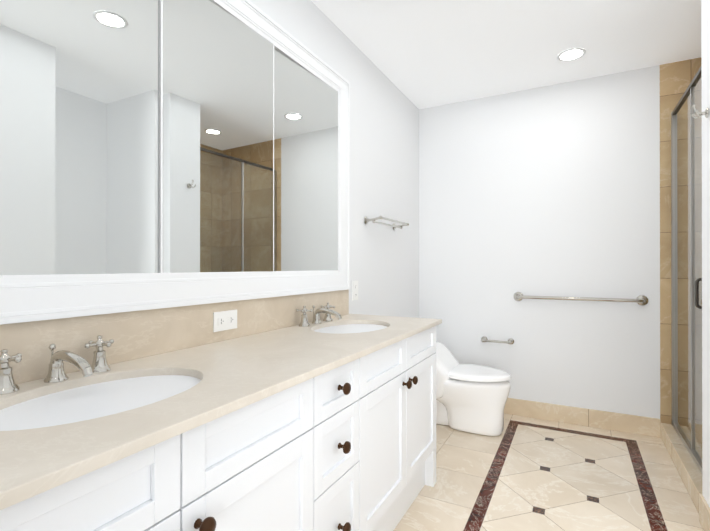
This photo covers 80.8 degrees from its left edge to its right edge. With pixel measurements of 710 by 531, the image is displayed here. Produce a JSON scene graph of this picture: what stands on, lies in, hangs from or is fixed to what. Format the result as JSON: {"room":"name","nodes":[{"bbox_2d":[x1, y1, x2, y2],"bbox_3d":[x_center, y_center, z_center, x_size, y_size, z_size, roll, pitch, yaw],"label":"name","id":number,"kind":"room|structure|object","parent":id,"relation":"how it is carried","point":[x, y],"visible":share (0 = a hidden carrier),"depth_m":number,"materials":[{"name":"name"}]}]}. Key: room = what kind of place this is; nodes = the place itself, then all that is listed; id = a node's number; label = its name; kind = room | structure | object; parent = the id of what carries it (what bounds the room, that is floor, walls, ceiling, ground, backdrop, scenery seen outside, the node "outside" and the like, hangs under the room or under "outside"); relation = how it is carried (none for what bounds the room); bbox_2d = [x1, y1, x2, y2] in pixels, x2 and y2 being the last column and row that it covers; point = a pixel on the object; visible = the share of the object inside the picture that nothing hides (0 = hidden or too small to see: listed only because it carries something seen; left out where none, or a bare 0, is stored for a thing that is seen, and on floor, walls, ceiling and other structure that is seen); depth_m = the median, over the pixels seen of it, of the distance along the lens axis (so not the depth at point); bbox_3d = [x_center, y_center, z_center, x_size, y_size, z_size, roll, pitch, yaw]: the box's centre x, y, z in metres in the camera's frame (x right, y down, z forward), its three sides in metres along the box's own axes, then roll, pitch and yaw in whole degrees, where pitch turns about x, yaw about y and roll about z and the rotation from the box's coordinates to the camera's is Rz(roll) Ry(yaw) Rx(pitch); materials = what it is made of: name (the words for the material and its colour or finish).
{"room":"bathroom","nodes":[
{"label":"bathroom","id":0,"kind":"room"},
{"bbox_2d":[250,0,418,317],"bbox_3d":[-0.407,-0.100,1.879,0.100,2.500,4.120,0,0,28],"label":"wall","id":1,"kind":"structure","parent":0,"point":[384,166],"depth_m":2.80,"materials":[{"name":"white paint"}]},
{"bbox_2d":[0,290,348,383],"bbox_3d":[-0.521,0.209,1.531,0.019,0.146,2.040,0,0,28],"label":"backsplash","id":2,"kind":"structure","parent":1,"relation":"attached to","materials":[{"name":"stone"}]},
{"bbox_2d":[213,309,236,331],"bbox_3d":[-0.486,0.207,1.569,0.006,0.072,0.118,0,0,28],"label":"outlet","id":3,"kind":"object","parent":2,"relation":"attached to","point":[224,320],"visible":1,"depth_m":1.56,"materials":[{"name":"white plastic"}]},
{"bbox_2d":[0,0,349,324],"bbox_3d":[-0.490,-0.463,1.576,0.034,1.199,1.915,0,0,28],"label":"mirror","id":4,"kind":"object","parent":1,"relation":"attached to","point":[157,154],"visible":1,"depth_m":1.34,"materials":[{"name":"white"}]},
{"bbox_2d":[352,281,357,300],"bbox_3d":[0.002,0.152,2.539,0.006,0.118,0.072,0,0,28],"label":"outlet","id":5,"kind":"object","parent":1,"relation":"attached to","point":[354,290],"visible":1,"depth_m":2.53,"materials":[{"name":"white plastic"}]},
{"bbox_2d":[364,216,408,229],"bbox_3d":[0.231,-0.287,2.849,0.118,0.051,0.522,0,0,28],"label":"towel rail","id":6,"kind":"object","parent":1,"relation":"attached to","point":[367,220],"visible":1,"depth_m":2.76,"materials":[{"name":"silver metal"}]},
{"bbox_2d":[311,0,700,108],"bbox_3d":[0.795,-1.402,1.247,2.820,0.100,4.120,0,0,28],"label":"ceiling","id":7,"kind":"structure","parent":0,"point":[421,54],"depth_m":2.49,"materials":[{"name":"white paint"}]},
{"bbox_2d":[557,48,585,61],"bbox_3d":[1.381,-1.344,2.662,0.168,0.006,0.168,0,0,28],"label":"recessed light","id":8,"kind":"object","parent":7,"relation":"in","point":[571,54],"visible":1,"depth_m":2.66,"materials":[{"name":"white"}]},
{"bbox_2d":[394,414,703,530],"bbox_3d":[0.795,1.178,1.240,2.820,0.061,4.120,0,0,28],"label":"floor","id":9,"kind":"structure","parent":0,"point":[521,473],"depth_m":2.19,"materials":[{"name":"tile"}]},
{"bbox_2d":[0,322,441,530],"bbox_3d":[-0.270,0.725,1.414,0.572,0.846,2.070,0,0,28],"label":"bathroom vanity","id":10,"kind":"object","parent":9,"relation":"on","point":[310,412],"depth_m":1.07,"materials":[{"name":"white wood"}]},
{"bbox_2d":[0,314,441,497],"bbox_3d":[-0.273,0.292,1.420,0.563,0.021,2.076,0,0,28],"label":"countertop","id":11,"kind":"structure","parent":10,"relation":"on","point":[263,360],"depth_m":0.98,"materials":[{"name":"beige stone"}]},
{"bbox_2d":[0,330,115,393],"bbox_3d":[-0.680,0.233,0.991,0.169,0.095,0.268,0,0,28],"label":"faucet","id":12,"kind":"object","parent":11,"relation":"on","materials":[{"name":"silver metal"}]},
{"bbox_2d":[0,362,227,441],"bbox_3d":[-0.557,0.372,0.928,0.369,0.166,0.526,0,0,28],"label":"sink","id":13,"kind":"object","parent":11,"relation":"in","point":[22,416],"depth_m":0.94,"materials":[{"name":"white ceramic"}]},
{"bbox_2d":[296,302,343,325],"bbox_3d":[-0.138,0.235,2.016,0.169,0.095,0.268,0,0,28],"label":"faucet","id":14,"kind":"object","parent":11,"relation":"on","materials":[{"name":"silver metal"}]},
{"bbox_2d":[308,318,391,333],"bbox_3d":[-0.015,0.375,1.953,0.369,0.166,0.526,0,0,28],"label":"sink","id":15,"kind":"object","parent":11,"relation":"in","point":[350,325],"depth_m":2.05,"materials":[{"name":"white ceramic"}]},
{"bbox_2d":[436,341,510,435],"bbox_3d":[0.706,0.868,3.013,0.801,0.569,0.399,0,0,28],"label":"toilet","id":16,"kind":"object","parent":9,"relation":"on","point":[471,398],"visible":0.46,"depth_m":2.84,"materials":[{"name":"white ceramic"}]},
{"bbox_2d":[661,423,701,513],"bbox_3d":[1.863,1.101,2.299,0.140,0.100,1.050,0,0,28],"label":"curb","id":17,"kind":"object","parent":9,"relation":"on","point":[688,470],"visible":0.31,"depth_m":2.26,"materials":[{"name":"stone"}]},
{"bbox_2d":[419,57,700,423],"bbox_3d":[1.778,-0.097,2.997,2.720,2.500,0.100,0,0,28],"label":"wall","id":18,"kind":"structure","parent":0,"point":[561,190],"depth_m":3.08,"materials":[{"name":"white paint"}]},
{"bbox_2d":[481,336,513,343],"bbox_3d":[1.105,0.589,3.251,0.248,0.047,0.074,0,0,28],"label":"paper holder","id":19,"kind":"object","parent":18,"relation":"attached to","point":[485,339],"visible":1,"depth_m":3.23,"materials":[{"name":"silver metal"}]},
{"bbox_2d":[513,292,648,305],"bbox_3d":[1.592,0.238,2.996,0.862,0.071,0.070,0,0,28],"label":"grab rail","id":20,"kind":"object","parent":18,"relation":"attached to","point":[642,300],"visible":1,"depth_m":2.94,"materials":[{"name":"silver metal"}]},
{"bbox_2d":[504,398,660,437],"bbox_3d":[1.297,1.091,3.185,1.690,0.125,0.012,0,0,28],"label":"baseboard","id":21,"kind":"structure","parent":18,"relation":"attached to","point":[634,424],"depth_m":2.99,"materials":[{"name":"tile"}]},
{"bbox_2d":[701,0,709,506],"bbox_3d":[1.181,-0.104,0.391,0.720,2.500,2.974,0,0,28],"label":"wall","id":22,"kind":"structure","parent":0,"point":[705,41],"depth_m":1.73,"materials":[{"name":"white paint"}]},
{"bbox_2d":[671,67,701,472],"bbox_3d":[1.846,0.018,2.311,0.077,2.063,1.044,0,0,28],"label":"shower door","id":23,"kind":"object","parent":22,"relation":"attached to","point":[686,239],"visible":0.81,"depth_m":2.42,"materials":[{"name":"clear glass"}]},
{"bbox_2d":[691,104,708,118],"bbox_3d":[1.479,-0.662,1.788,0.054,0.065,0.068,0,0,28],"label":"robe hook","id":24,"kind":"object","parent":22,"relation":"attached to","point":[705,113],"visible":1,"depth_m":1.78,"materials":[{"name":"silver metal"}]},
{"bbox_2d":[699,494,709,530],"bbox_3d":[0.880,1.084,0.601,0.012,0.125,2.870,0,0,28],"label":"baseboard","id":25,"kind":"structure","parent":22,"relation":"attached to","point":[704,514],"depth_m":1.80,"materials":[{"name":"tile"}]}
]}

